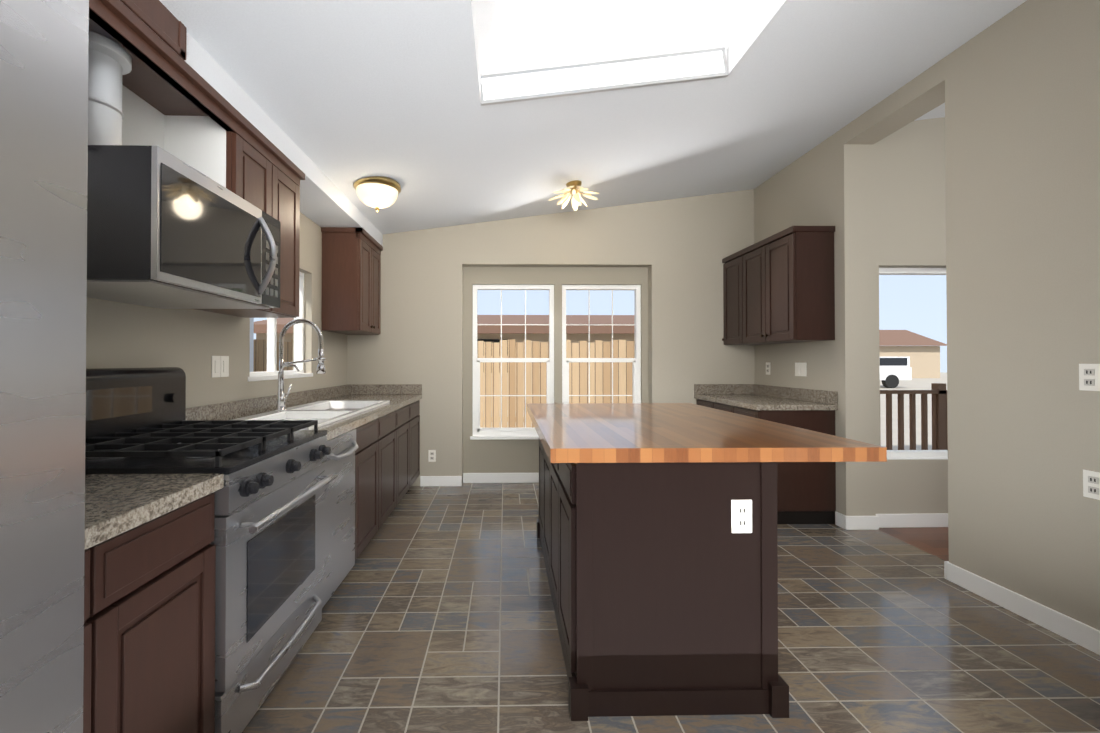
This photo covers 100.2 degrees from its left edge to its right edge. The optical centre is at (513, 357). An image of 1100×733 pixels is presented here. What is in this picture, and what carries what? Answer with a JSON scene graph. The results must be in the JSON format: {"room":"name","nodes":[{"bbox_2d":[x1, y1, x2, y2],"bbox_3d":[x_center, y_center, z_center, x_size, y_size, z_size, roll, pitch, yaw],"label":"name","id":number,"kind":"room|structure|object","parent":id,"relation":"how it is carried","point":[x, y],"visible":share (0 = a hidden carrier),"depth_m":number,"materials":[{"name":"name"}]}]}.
{"room":"kitchen","nodes":[
{"label":"kitchen","id":0,"kind":"room"},
{"bbox_2d":[86,212,346,407],"bbox_3d":[-1.656,-0.428,0.983,0.150,3.350,7.650,0,0,-1],"label":"wall","id":1,"kind":"structure","parent":0,"point":[190,342],"depth_m":2.40,"materials":[{"name":"paint"}]},
{"bbox_2d":[87,145,280,308],"bbox_3d":[-1.288,-0.422,1.717,0.603,0.400,0.742,0,0,-1],"label":"microwave","id":2,"kind":"object","parent":1,"relation":"attached to","point":[166,230],"visible":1,"depth_m":1.45,"materials":[{"name":"silver metal"}]},
{"bbox_2d":[211,356,228,377],"bbox_3d":[-1.604,0.050,2.512,0.009,0.116,0.147,0,0,-1],"label":"light switch","id":3,"kind":"object","parent":1,"relation":"attached to","point":[219,366],"visible":1,"depth_m":2.51,"materials":[{"name":"white plastic"}]},
{"bbox_2d":[156,108,303,317],"bbox_3d":[-1.440,-0.678,2.422,0.327,0.875,0.666,0,0,-1],"label":"upper cabinet","id":4,"kind":"object","parent":1,"relation":"attached to","point":[221,144],"depth_m":2.21,"materials":[{"name":"brown wood"}]},
{"bbox_2d":[248,271,312,381],"bbox_3d":[-1.685,-0.266,3.256,0.135,0.835,0.940,0,0,-1],"label":"window","id":5,"kind":"structure","parent":1,"relation":"in","point":[271,373],"depth_m":3.35,"materials":[{"name":"white"}]},
{"bbox_2d":[321,227,382,334],"bbox_3d":[-1.461,-0.663,4.218,0.353,0.875,0.667,0,0,-1],"label":"upper cabinet","id":6,"kind":"object","parent":1,"relation":"attached to","point":[351,280],"visible":1,"depth_m":3.91,"materials":[{"name":"brown wood"}]},
{"bbox_2d":[121,1,382,246],"bbox_3d":[-1.426,-1.244,1.964,0.345,0.242,5.190,0,0,-1],"label":"ceiling","id":7,"kind":"structure","parent":0,"point":[325,201],"depth_m":2.72,"materials":[{"name":"paint"}]},
{"bbox_2d":[347,189,754,485],"bbox_3d":[0.501,-0.396,4.718,4.300,3.350,0.260,0,0,-1],"label":"wall","id":8,"kind":"structure","parent":0,"point":[669,255],"depth_m":4.61,"materials":[{"name":"paint"}]},
{"bbox_2d":[428,450,435,461],"bbox_3d":[-0.807,0.978,4.547,0.072,0.116,0.008,0,0,-1],"label":"electrical outlet","id":9,"kind":"object","parent":8,"relation":"attached to","point":[431,455],"visible":1,"depth_m":4.55,"materials":[{"name":"white plastic"}]},
{"bbox_2d":[420,473,538,485],"bbox_3d":[0.462,1.228,4.626,2.770,0.100,0.134,0,0,-1],"label":"baseboard","id":10,"kind":"structure","parent":8,"relation":"attached to","point":[480,478],"depth_m":4.66,"materials":[{"name":"white wood"}]},
{"bbox_2d":[470,285,553,439],"bbox_3d":[0.000,0.042,4.728,0.880,1.585,0.135,0,0,-1],"label":"window","id":11,"kind":"structure","parent":8,"relation":"in","point":[479,433],"depth_m":4.73,"materials":[{"name":"white"}]},
{"bbox_2d":[562,285,640,402],"bbox_3d":[0.910,0.042,4.744,0.860,1.585,0.135,0,0,-1],"label":"window","id":12,"kind":"structure","parent":8,"relation":"in","point":[636,379],"depth_m":4.75,"materials":[{"name":"white"}]},
{"bbox_2d":[159,0,1026,233],"bbox_3d":[2.120,-1.684,0.988,7.700,0.986,7.800,0,0,-1],"label":"ceiling","id":13,"kind":"structure","parent":0,"point":[344,95],"depth_m":2.50,"materials":[{"name":"paint"}]},
{"bbox_2d":[353,176,400,211],"bbox_3d":[-1.005,-1.176,3.387,0.344,0.210,0.344,0,0,-1],"label":"light","id":14,"kind":"object","parent":13,"relation":"attached to","point":[377,193],"visible":1,"depth_m":3.29,"materials":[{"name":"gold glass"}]},
{"bbox_2d":[548,180,598,210],"bbox_3d":[0.511,-1.364,3.845,0.422,0.207,0.405,0,0,-1],"label":"light","id":15,"kind":"object","parent":13,"relation":"attached to","point":[577,199],"visible":0.98,"depth_m":3.84,"materials":[{"name":"white glass"}]},
{"bbox_2d":[481,48,727,105],"bbox_3d":[0.492,-1.540,2.514,1.379,0.326,0.023,0,0,-1],"label":"skylight","id":16,"kind":"object","parent":13,"relation":"attached to","point":[545,83],"visible":0.85,"depth_m":2.50,"materials":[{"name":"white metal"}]},
{"bbox_2d":[242,483,1099,732],"bbox_3d":[2.045,1.272,0.961,7.550,0.050,7.800,0,0,-1],"label":"floor","id":17,"kind":"structure","parent":0,"point":[438,614],"depth_m":1.99,"materials":[{"name":"tile"}]},
{"bbox_2d":[0,0,88,732],"bbox_3d":[-0.916,0.344,0.047,0.995,1.790,0.945,0,0,-1],"label":"fridge","id":18,"kind":"object","parent":17,"relation":"on","point":[44,47],"visible":1,"depth_m":0.48,"materials":[{"name":"silver metal"}]},
{"bbox_2d":[85,367,336,732],"bbox_3d":[-1.172,0.647,1.710,0.784,1.212,0.742,0,0,-1],"label":"range","id":19,"kind":"object","parent":17,"relation":"on","point":[269,525],"visible":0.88,"depth_m":1.60,"materials":[{"name":"silver metal"}]},
{"bbox_2d":[83,319,421,732],"bbox_3d":[-1.238,0.506,2.539,0.737,1.509,4.012,0,0,-1],"label":"base cabinet","id":20,"kind":"object","parent":17,"relation":"on","point":[149,599],"depth_m":1.20,"materials":[{"name":"brown wood"}]},
{"bbox_2d":[275,319,325,411],"bbox_3d":[-1.354,0.046,2.929,0.313,0.583,0.174,0,0,-1],"label":"faucet","id":21,"kind":"object","parent":20,"relation":"on","point":[281,397],"depth_m":2.91,"materials":[{"name":"silver metal"}]},
{"bbox_2d":[322,429,357,607],"bbox_3d":[-1.141,0.828,2.322,0.629,0.862,0.468,0,0,-1],"label":"dishwasher","id":22,"kind":"object","parent":17,"relation":"on","point":[339,545],"visible":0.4,"depth_m":2.32,"materials":[{"name":"silver metal"}]},
{"bbox_2d":[537,435,794,720],"bbox_3d":[0.563,0.816,2.438,0.760,0.886,1.700,0,0,-1],"label":"kitchen island","id":23,"kind":"object","parent":17,"relation":"on","point":[657,529],"depth_m":1.62,"materials":[{"name":"brown wood"}]},
{"bbox_2d":[527,403,886,462],"bbox_3d":[0.703,0.348,2.445,1.180,0.050,1.700,0,0,-1],"label":"island countertop","id":24,"kind":"structure","parent":23,"relation":"on","point":[566,431],"depth_m":1.84,"materials":[{"name":"brown wood"}]},
{"bbox_2d":[694,384,837,523],"bbox_3d":[2.132,0.768,4.029,0.617,1.010,1.152,0,0,-1],"label":"base cabinet","id":25,"kind":"object","parent":17,"relation":"on","point":[806,492],"depth_m":3.48,"materials":[{"name":"brown"}]},
{"bbox_2d":[873,117,947,513],"bbox_3d":[4.222,-0.606,3.578,3.100,3.750,0.220,0,0,-1],"label":"wall","id":26,"kind":"structure","parent":0,"point":[909,182],"depth_m":3.45,"materials":[{"name":"paint"}]},
{"bbox_2d":[879,267,947,459],"bbox_3d":[3.358,0.051,3.529,1.270,1.485,0.135,0,0,-1],"label":"window","id":27,"kind":"structure","parent":26,"relation":"in","point":[913,454],"depth_m":3.52,"materials":[{"name":"white"}]},
{"bbox_2d":[754,0,1099,629],"bbox_3d":[2.611,-0.428,0.931,0.220,3.350,7.390,0,0,-1],"label":"wall","id":28,"kind":"structure","parent":0,"point":[1016,91],"depth_m":2.31,"materials":[{"name":"paint"}]},
{"bbox_2d":[766,362,770,374],"bbox_3d":[2.432,0.106,4.379,0.008,0.116,0.072,0,0,-1],"label":"electrical outlet","id":29,"kind":"object","parent":28,"relation":"attached to","point":[768,368],"visible":1,"depth_m":4.37,"materials":[{"name":"white plastic"}]},
{"bbox_2d":[722,226,834,344],"bbox_3d":[2.269,-0.562,4.049,0.343,0.870,1.139,0,0,-1],"label":"upper cabinet","id":30,"kind":"object","parent":28,"relation":"attached to","point":[778,287],"visible":1,"depth_m":3.63,"materials":[{"name":"brown wood"}]},
{"bbox_2d":[795,363,806,375],"bbox_3d":[2.441,0.102,3.897,0.009,0.116,0.147,0,0,-1],"label":"light switch","id":31,"kind":"object","parent":28,"relation":"attached to","point":[800,369],"visible":1,"depth_m":3.89,"materials":[{"name":"white plastic"}]},
{"bbox_2d":[835,512,1099,654],"bbox_3d":[3.614,1.192,0.368,4.434,0.100,6.255,0,0,-1],"label":"baseboard","id":32,"kind":"structure","parent":28,"relation":"attached to","point":[1072,630],"depth_m":2.36,"materials":[{"name":"white wood"}]},
{"bbox_2d":[1079,364,1099,390],"bbox_3d":[2.477,0.085,1.970,0.008,0.116,0.072,0,0,-1],"label":"electrical outlet","id":33,"kind":"object","parent":28,"relation":"attached to","point":[1089,377],"visible":1,"depth_m":1.97,"materials":[{"name":"white plastic"}]},
{"bbox_2d":[1083,470,1099,499],"bbox_3d":[2.477,0.545,1.956,0.008,0.116,0.072,0,0,-1],"label":"electrical outlet","id":34,"kind":"object","parent":28,"relation":"attached to","point":[1091,484],"visible":1,"depth_m":1.96,"materials":[{"name":"white plastic"}]},
{"label":"outside","id":35,"kind":"structure","parent":0,"visible":0},
{"bbox_2d":[491,372,946,449],"bbox_3d":[8.077,1.754,25.023,100.000,0.100,110.000,0,0,-1],"label":"ground","id":36,"kind":"structure","parent":35,"point":[919,384],"depth_m":13.33,"materials":[{"name":"white"}]},
{"bbox_2d":[250,318,253,371],"bbox_3d":[-5.311,-0.314,2.590,3.000,3.650,10.200,0,0,-1],"label":"shed","id":37,"kind":"object","parent":36,"relation":"on","point":[251,343],"depth_m":7.35,"materials":[{"name":"white"}]},
{"bbox_2d":[253,339,634,427],"bbox_3d":[-1.878,0.619,8.176,15.471,1.880,0.060,0,0,-1],"label":"fence","id":38,"kind":"object","parent":36,"relation":"on","point":[578,380],"visible":0.1,"depth_m":8.19,"materials":[{"name":"brown wood"}]},
{"bbox_2d":[254,315,634,410],"bbox_3d":[0.457,-0.007,17.897,17.500,3.300,9.200,0,0,-1],"label":"house","id":39,"kind":"structure","parent":36,"relation":"on","point":[539,333],"depth_m":13.89,"materials":[{"name":"beige paint"}]},
{"bbox_2d":[880,357,911,387],"bbox_3d":[19.257,0.786,26.188,5.400,1.844,1.940,0,0,-1],"label":"truck","id":40,"kind":"object","parent":36,"relation":"on","point":[894,371],"visible":0.35,"depth_m":25.28,"materials":[{"name":"white metal"}]},
{"bbox_2d":[879,330,946,377],"bbox_3d":[24.723,-0.405,44.353,27.000,4.550,9.000,0,0,-1],"label":"house","id":41,"kind":"structure","parent":36,"relation":"on","point":[922,352],"depth_m":40.57,"materials":[{"name":"beige paint"}]},
{"bbox_2d":[880,383,947,449],"bbox_3d":[7.553,0.914,4.657,9.800,1.230,1.820,0,0,-1],"label":"rail","id":42,"kind":"object","parent":36,"relation":"on","point":[938,391],"visible":0.06,"depth_m":5.34,"materials":[{"name":"brown wood"}]}
]}

